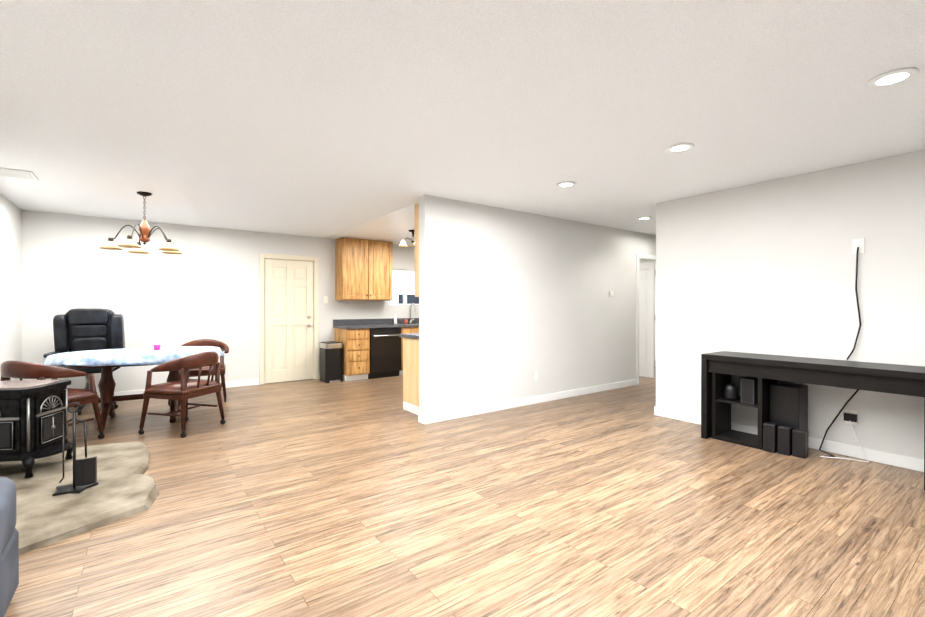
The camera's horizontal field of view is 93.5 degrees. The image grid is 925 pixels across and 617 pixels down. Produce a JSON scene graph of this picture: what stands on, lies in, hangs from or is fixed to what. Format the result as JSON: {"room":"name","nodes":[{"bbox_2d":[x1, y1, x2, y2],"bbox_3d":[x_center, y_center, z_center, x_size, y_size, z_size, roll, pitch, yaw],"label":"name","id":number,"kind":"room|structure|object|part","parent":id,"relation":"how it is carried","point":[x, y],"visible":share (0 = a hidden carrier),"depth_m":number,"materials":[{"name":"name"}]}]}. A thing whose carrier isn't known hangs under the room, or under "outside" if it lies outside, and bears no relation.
{"room":"living room","nodes":[
{"label":"living room","id":0,"kind":"room"},
{"bbox_2d":[0,193,21,380],"bbox_3d":[-2.457,0.028,1.210,0.120,2.440,10.200,0,0,-36],"label":"wall","id":1,"kind":"structure","parent":0,"point":[10,289],"depth_m":4.91,"materials":[{"name":"paint"}]},
{"bbox_2d":[21,210,418,393],"bbox_3d":[-1.487,-0.009,8.319,10.090,2.440,0.120,0,0,-36],"label":"wall","id":2,"kind":"structure","parent":0,"point":[204,284],"depth_m":6.21,"materials":[{"name":"paint"}]},
{"bbox_2d":[98,379,258,397],"bbox_3d":[-4.321,1.175,6.163,2.665,0.095,0.016,0,0,-36],"label":"baseboard","id":3,"kind":"structure","parent":2,"relation":"attached to","point":[230,384],"depth_m":6.71,"materials":[{"name":"white"}]},
{"bbox_2d":[264,259,312,382],"bbox_3d":[-2.869,0.203,7.230,0.782,2.010,0.112,0,0,-36],"label":"entry door","id":4,"kind":"structure","parent":2,"relation":"in","point":[288,301],"depth_m":7.23,"materials":[{"name":"beige wood"}]},
{"bbox_2d":[259,253,318,384],"bbox_3d":[-2.898,0.166,7.275,0.940,2.100,0.136,0,0,-36],"label":"door frame","id":5,"kind":"structure","parent":2,"relation":"attached to","point":[263,256],"depth_m":7.16,"materials":[{"name":"beige wood"}]},
{"bbox_2d":[388,269,418,304],"bbox_3d":[-1.128,-0.410,8.562,0.774,0.694,0.090,0,0,-36],"label":"window","id":6,"kind":"structure","parent":2,"relation":"in","point":[404,287],"depth_m":8.54,"materials":[{"name":"white"}]},
{"bbox_2d":[324,202,418,246],"bbox_3d":[-0.254,-1.220,7.010,2.840,0.004,3.440,0,0,-36],"label":"ceiling panel","id":7,"kind":"object","parent":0,"point":[395,227],"visible":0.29,"depth_m":6.71,"materials":[{"name":"white paint"}]},
{"bbox_2d":[398,230,414,246],"bbox_3d":[-0.742,-1.091,6.762,0.426,0.259,0.405,0,0,-36],"label":"kitchen ceiling light","id":8,"kind":"object","parent":7,"relation":"attached to","point":[402,243],"visible":0.58,"depth_m":6.76,"materials":[{"name":"white glass"}]},
{"bbox_2d":[0,0,924,237],"bbox_3d":[1.528,-1.248,4.199,10.090,0.080,10.320,0,0,-36],"label":"ceiling","id":9,"kind":"structure","parent":0,"point":[318,118],"depth_m":2.55,"materials":[{"name":"white paint"}]},
{"bbox_2d":[0,167,37,179],"bbox_3d":[-4.022,-1.198,3.838,0.370,0.015,0.300,0,0,-36],"label":"ceiling vent","id":10,"kind":"object","parent":9,"relation":"in","point":[15,173],"visible":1,"depth_m":3.85,"materials":[{"name":"white metal"}]},
{"bbox_2d":[99,191,181,254],"bbox_3d":[-3.348,-0.908,4.558,0.723,0.602,0.728,0,0,-36],"label":"chandelier","id":11,"kind":"object","parent":9,"relation":"hanging from","point":[168,247],"visible":1,"depth_m":4.52,"materials":[{"name":"brown metal"}]},
{"bbox_2d":[556,181,575,187],"bbox_3d":[1.006,-1.202,4.226,0.196,0.011,0.196,0,0,-36],"label":"recessed light","id":12,"kind":"object","parent":9,"relation":"in","point":[566,184],"visible":0.98,"depth_m":4.22,"materials":[{"name":"white"}]},
{"bbox_2d":[637,217,651,219],"bbox_3d":[2.444,-1.210,5.850,0.196,0.011,0.196,0,0,-36],"label":"recessed light","id":13,"kind":"object","parent":9,"relation":"in","point":[643,218],"visible":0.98,"depth_m":5.85,"materials":[{"name":"white plastic"}]},
{"bbox_2d":[665,143,693,152],"bbox_3d":[1.622,-1.196,3.251,0.196,0.011,0.196,0,0,-36],"label":"recessed light","id":14,"kind":"object","parent":9,"relation":"in","point":[679,147],"visible":0.96,"depth_m":3.24,"materials":[{"name":"white"}]},
{"bbox_2d":[866,68,918,87],"bbox_3d":[2.227,-1.191,2.257,0.196,0.011,0.196,0,0,-36],"label":"recessed light","id":15,"kind":"object","parent":9,"relation":"in","point":[892,78],"visible":0.98,"depth_m":2.25,"materials":[{"name":"white plastic"}]},
{"bbox_2d":[4,366,924,616],"bbox_3d":[1.528,1.262,4.212,10.090,0.060,10.320,0,0,-36],"label":"floor","id":16,"kind":"structure","parent":0,"point":[372,497],"depth_m":2.54,"materials":[{"name":"brown wood"}]},
{"bbox_2d":[0,476,18,616],"bbox_3d":[-1.599,0.678,0.824,0.777,1.102,2.257,0,0,-36],"label":"sofa","id":17,"kind":"object","parent":16,"relation":"on","point":[9,557],"visible":1,"depth_m":1.71,"materials":[{"name":"fabric"}]},
{"bbox_2d":[0,476,16,555],"bbox_3d":[-1.908,0.817,1.269,0.750,0.260,1.120,0,0,-36],"label":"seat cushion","id":18,"kind":"object","parent":17,"relation":"on","point":[8,532],"depth_m":1.68,"materials":[{"name":"fabric"}]},
{"bbox_2d":[0,360,104,438],"bbox_3d":[-3.718,0.833,3.904,0.604,0.799,0.582,0,0,12],"label":"dining chair","id":19,"kind":"object","parent":16,"relation":"on","point":[20,370],"visible":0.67,"depth_m":3.76,"materials":[{"name":"brown wood"}]},
{"bbox_3d":[-3.713,0.796,3.926,0.500,0.065,0.490,0,0,12],"label":"seat","id":20,"kind":"part","parent":19,"relation":"part of","materials":[{"name":"brown leather"}]},
{"bbox_2d":[0,441,158,554],"bbox_3d":[-2.784,1.209,2.860,1.283,0.060,1.967,0,0,-36],"label":"hearth","id":21,"kind":"object","parent":16,"relation":"on","point":[126,486],"visible":0.92,"depth_m":2.76,"materials":[{"name":"beige stone"}]},
{"bbox_2d":[0,379,72,477],"bbox_3d":[-3.275,0.838,3.174,0.675,0.662,0.440,0,0,-8],"label":"wood stove","id":22,"kind":"object","parent":21,"relation":"on","point":[33,416],"visible":0.92,"depth_m":3.07,"materials":[{"name":"metal"}]},
{"bbox_2d":[52,402,97,495],"bbox_3d":[-2.526,0.895,2.850,0.217,0.565,0.228,0,0,-36],"label":"fireplace tools","id":23,"kind":"object","parent":21,"relation":"on","point":[84,473],"visible":1,"depth_m":2.83,"materials":[{"name":"black metal"}]},
{"bbox_2d":[43,308,124,414],"bbox_3d":[-4.529,0.611,5.254,0.730,1.226,0.623,0,0,-28],"label":"office chair","id":24,"kind":"object","parent":16,"relation":"on","point":[80,329],"visible":0.67,"depth_m":5.31,"materials":[{"name":"black leather"}]},
{"bbox_3d":[-4.833,0.542,5.143,0.090,0.050,0.380,0,0,-28],"label":"arm","id":25,"kind":"part","parent":24,"relation":"part of"},
{"bbox_3d":[-4.527,0.707,5.251,0.540,0.120,0.520,0,0,-28],"label":"seat","id":26,"kind":"part","parent":24,"relation":"part of","materials":[{"name":"black leather"}]},
{"bbox_2d":[43,346,224,430],"bbox_3d":[-3.530,0.851,4.785,1.620,0.766,1.076,0,0,-30],"label":"dining table","id":27,"kind":"object","parent":16,"relation":"on","point":[105,360],"visible":0.77,"depth_m":4.57,"materials":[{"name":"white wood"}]},
{"bbox_2d":[153,345,160,349],"bbox_3d":[-3.441,0.439,4.905,0.068,0.055,0.066,0,0,-36],"label":"cup","id":28,"kind":"object","parent":27,"relation":"on","point":[156,347],"visible":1,"depth_m":4.88,"materials":[{"name":"pink"}]},
{"bbox_2d":[138,351,225,437],"bbox_3d":[-2.818,0.831,4.437,0.582,0.799,0.604,0,0,14],"label":"dining chair","id":29,"kind":"object","parent":16,"relation":"on","point":[184,389],"visible":1,"depth_m":4.25,"materials":[{"name":"brown wood"}]},
{"bbox_3d":[-2.840,0.793,4.442,0.490,0.065,0.500,0,0,14],"label":"seat","id":30,"kind":"part","parent":29,"relation":"part of","materials":[{"name":"brown leather"}]},
{"bbox_2d":[180,339,228,401],"bbox_3d":[-3.457,0.823,5.814,0.604,0.799,0.582,0,0,-28],"label":"dining chair","id":31,"kind":"object","parent":16,"relation":"on","point":[222,346],"visible":0.52,"depth_m":5.72,"materials":[{"name":"brown wood"}]},
{"bbox_3d":[-3.447,0.786,5.795,0.500,0.065,0.490,0,0,-28],"label":"seat","id":32,"kind":"part","parent":31,"relation":"part of","materials":[{"name":"brown leather"}]},
{"bbox_2d":[319,341,342,382],"bbox_3d":[-2.204,0.890,7.305,0.300,0.652,0.395,0,0,-36],"label":"trash can","id":33,"kind":"object","parent":16,"relation":"on","point":[330,361],"visible":1,"depth_m":7.17,"materials":[{"name":"black plastic"}]},
{"bbox_2d":[333,203,418,414],"bbox_3d":[-0.138,0.013,4.520,5.595,2.434,7.596,0,0,-36],"label":"kitchen cabinets","id":34,"kind":"object","parent":16,"relation":"on","point":[377,348],"visible":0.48,"depth_m":7.54,"materials":[{"name":"brown wood"}]},
{"bbox_2d":[333,303,418,328],"bbox_3d":[-1.018,0.114,8.199,2.665,0.438,0.621,0,0,-36],"label":"countertop","id":35,"kind":"structure","parent":34,"relation":"on","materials":[{"name":"stone"}]},
{"bbox_2d":[368,327,400,378],"bbox_3d":[-1.492,0.777,7.839,0.600,0.872,0.647,0,0,-36],"label":"dishwasher","id":36,"kind":"object","parent":34,"relation":"in","point":[384,343],"depth_m":7.59,"materials":[{"name":"black metal"}]},
{"bbox_2d":[711,373,776,449],"bbox_3d":[2.626,0.865,4.066,0.340,0.735,0.420,0,0,-36],"label":"shelf unit","id":37,"kind":"object","parent":16,"relation":"on","point":[721,430],"visible":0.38,"depth_m":4.11,"materials":[{"name":"black wood"}]},
{"bbox_2d":[724,383,738,399],"bbox_3d":[2.531,0.781,4.102,0.120,0.150,0.120,0,0,-36],"label":"speaker","id":38,"kind":"object","parent":37,"relation":"in","point":[730,391],"visible":1,"depth_m":4.06,"materials":[{"name":"black plastic"}]},
{"bbox_2d":[741,377,757,404],"bbox_3d":[2.635,0.745,3.973,0.185,0.223,0.110,0,0,-36],"label":"speaker","id":39,"kind":"object","parent":37,"relation":"in","point":[749,390],"visible":0.77,"depth_m":3.91,"materials":[{"name":"grey plastic"}]},
{"bbox_2d":[763,422,777,452],"bbox_3d":[2.665,1.114,3.768,0.080,0.240,0.090,0,0,-36],"label":"speaker","id":40,"kind":"object","parent":16,"relation":"on","point":[769,437],"visible":0.85,"depth_m":3.74},
{"bbox_2d":[777,425,792,455],"bbox_3d":[2.740,1.120,3.699,0.080,0.230,0.090,0,0,-36],"label":"speaker","id":41,"kind":"object","parent":16,"relation":"on","point":[784,440],"visible":0.88,"depth_m":3.67},
{"bbox_2d":[770,382,807,430],"bbox_3d":[2.884,0.954,3.850,0.230,0.560,0.215,0,0,-36],"label":"subwoofer","id":42,"kind":"object","parent":16,"relation":"on","point":[789,404],"visible":0.62,"depth_m":3.78,"materials":[{"name":"black plastic"}]},
{"bbox_2d":[792,429,807,458],"bbox_3d":[2.816,1.125,3.630,0.080,0.220,0.090,0,0,-36],"label":"speaker","id":43,"kind":"object","parent":16,"relation":"on","point":[799,443],"visible":1,"depth_m":3.60},
{"bbox_2d":[701,351,924,489],"bbox_3d":[2.910,0.835,3.673,0.465,0.800,1.520,0,0,-36],"label":"console table","id":44,"kind":"object","parent":16,"relation":"on","point":[909,380],"visible":0.81,"depth_m":3.51,"materials":[{"name":"black wood"}]},
{"bbox_2d":[419,195,655,414],"bbox_3d":[2.126,0.000,6.553,6.350,2.440,0.120,0,0,-36],"label":"wall","id":45,"kind":"structure","parent":0,"point":[518,310],"depth_m":5.42,"materials":[{"name":"paint"}]},
{"bbox_2d":[422,379,635,423],"bbox_3d":[1.181,1.176,5.786,3.938,0.095,0.016,0,0,-36],"label":"baseboard","id":46,"kind":"structure","parent":45,"relation":"attached to","point":[443,416],"depth_m":5.42,"materials":[{"name":"white"}]},
{"bbox_2d":[533,371,537,380],"bbox_3d":[0.943,0.865,5.609,0.075,0.120,0.009,0,0,-36],"label":"outlet","id":47,"kind":"object","parent":45,"relation":"attached to","point":[535,375],"visible":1,"depth_m":5.60,"materials":[{"name":"white plastic"}]},
{"bbox_2d":[636,253,655,384],"bbox_3d":[3.118,0.166,7.272,0.940,2.100,0.136,0,0,-36],"label":"door frame","id":48,"kind":"structure","parent":45,"relation":"attached to","point":[645,257],"depth_m":6.96,"materials":[{"name":"white wood"}]},
{"bbox_2d":[639,262,655,377],"bbox_3d":[3.093,0.200,7.851,0.176,2.010,0.792,0,0,-36],"label":"hall door","id":49,"kind":"structure","parent":45,"relation":"in","point":[647,315],"depth_m":7.64,"materials":[{"name":"white wood"}]},
{"bbox_2d":[639,260,655,365],"bbox_3d":[3.995,-0.014,9.288,0.100,2.440,4.800,0,0,-36],"label":"wall","id":50,"kind":"structure","parent":0,"point":[642,261],"depth_m":9.13,"materials":[{"name":"paint"}]},
{"bbox_2d":[656,149,924,458],"bbox_3d":[3.874,0.019,2.875,0.120,2.440,5.400,0,0,-36],"label":"wall","id":51,"kind":"structure","parent":0,"point":[767,267],"depth_m":3.84,"materials":[{"name":"paint"}]},
{"bbox_2d":[654,406,923,471],"bbox_3d":[3.817,1.192,2.848,0.016,0.095,5.413,0,0,-36],"label":"baseboard","id":52,"kind":"structure","parent":51,"relation":"attached to","point":[902,461],"depth_m":3.68,"materials":[{"name":"white"}]},
{"bbox_2d":[845,409,856,424],"bbox_3d":[3.241,0.905,3.631,0.009,0.120,0.075,0,0,-36],"label":"outlet","id":53,"kind":"object","parent":51,"relation":"attached to","point":[851,412],"visible":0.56,"depth_m":3.63,"materials":[{"name":"white"}]},
{"bbox_2d":[852,238,864,253],"bbox_3d":[3.265,-0.515,3.592,0.009,0.120,0.075,0,0,-36],"label":"outlet","id":54,"kind":"object","parent":51,"relation":"attached to","point":[859,243],"visible":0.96,"depth_m":3.59,"materials":[{"name":"white plastic"}]},
{"bbox_2d":[819,247,868,461],"bbox_3d":[3.135,0.361,3.603,0.312,1.735,0.163,0,0,25],"label":"cord","id":55,"kind":"object","parent":54,"relation":"attached to","point":[849,417],"visible":0.94,"depth_m":3.59,"materials":[{"name":"black plastic"}]},
{"label":"outside","id":56,"kind":"structure","parent":0,"visible":0},
{"bbox_2d":[389,271,418,303],"bbox_3d":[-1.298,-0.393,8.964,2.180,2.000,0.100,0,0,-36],"label":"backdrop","id":57,"kind":"structure","parent":56,"point":[398,288],"depth_m":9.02,"materials":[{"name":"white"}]}
]}

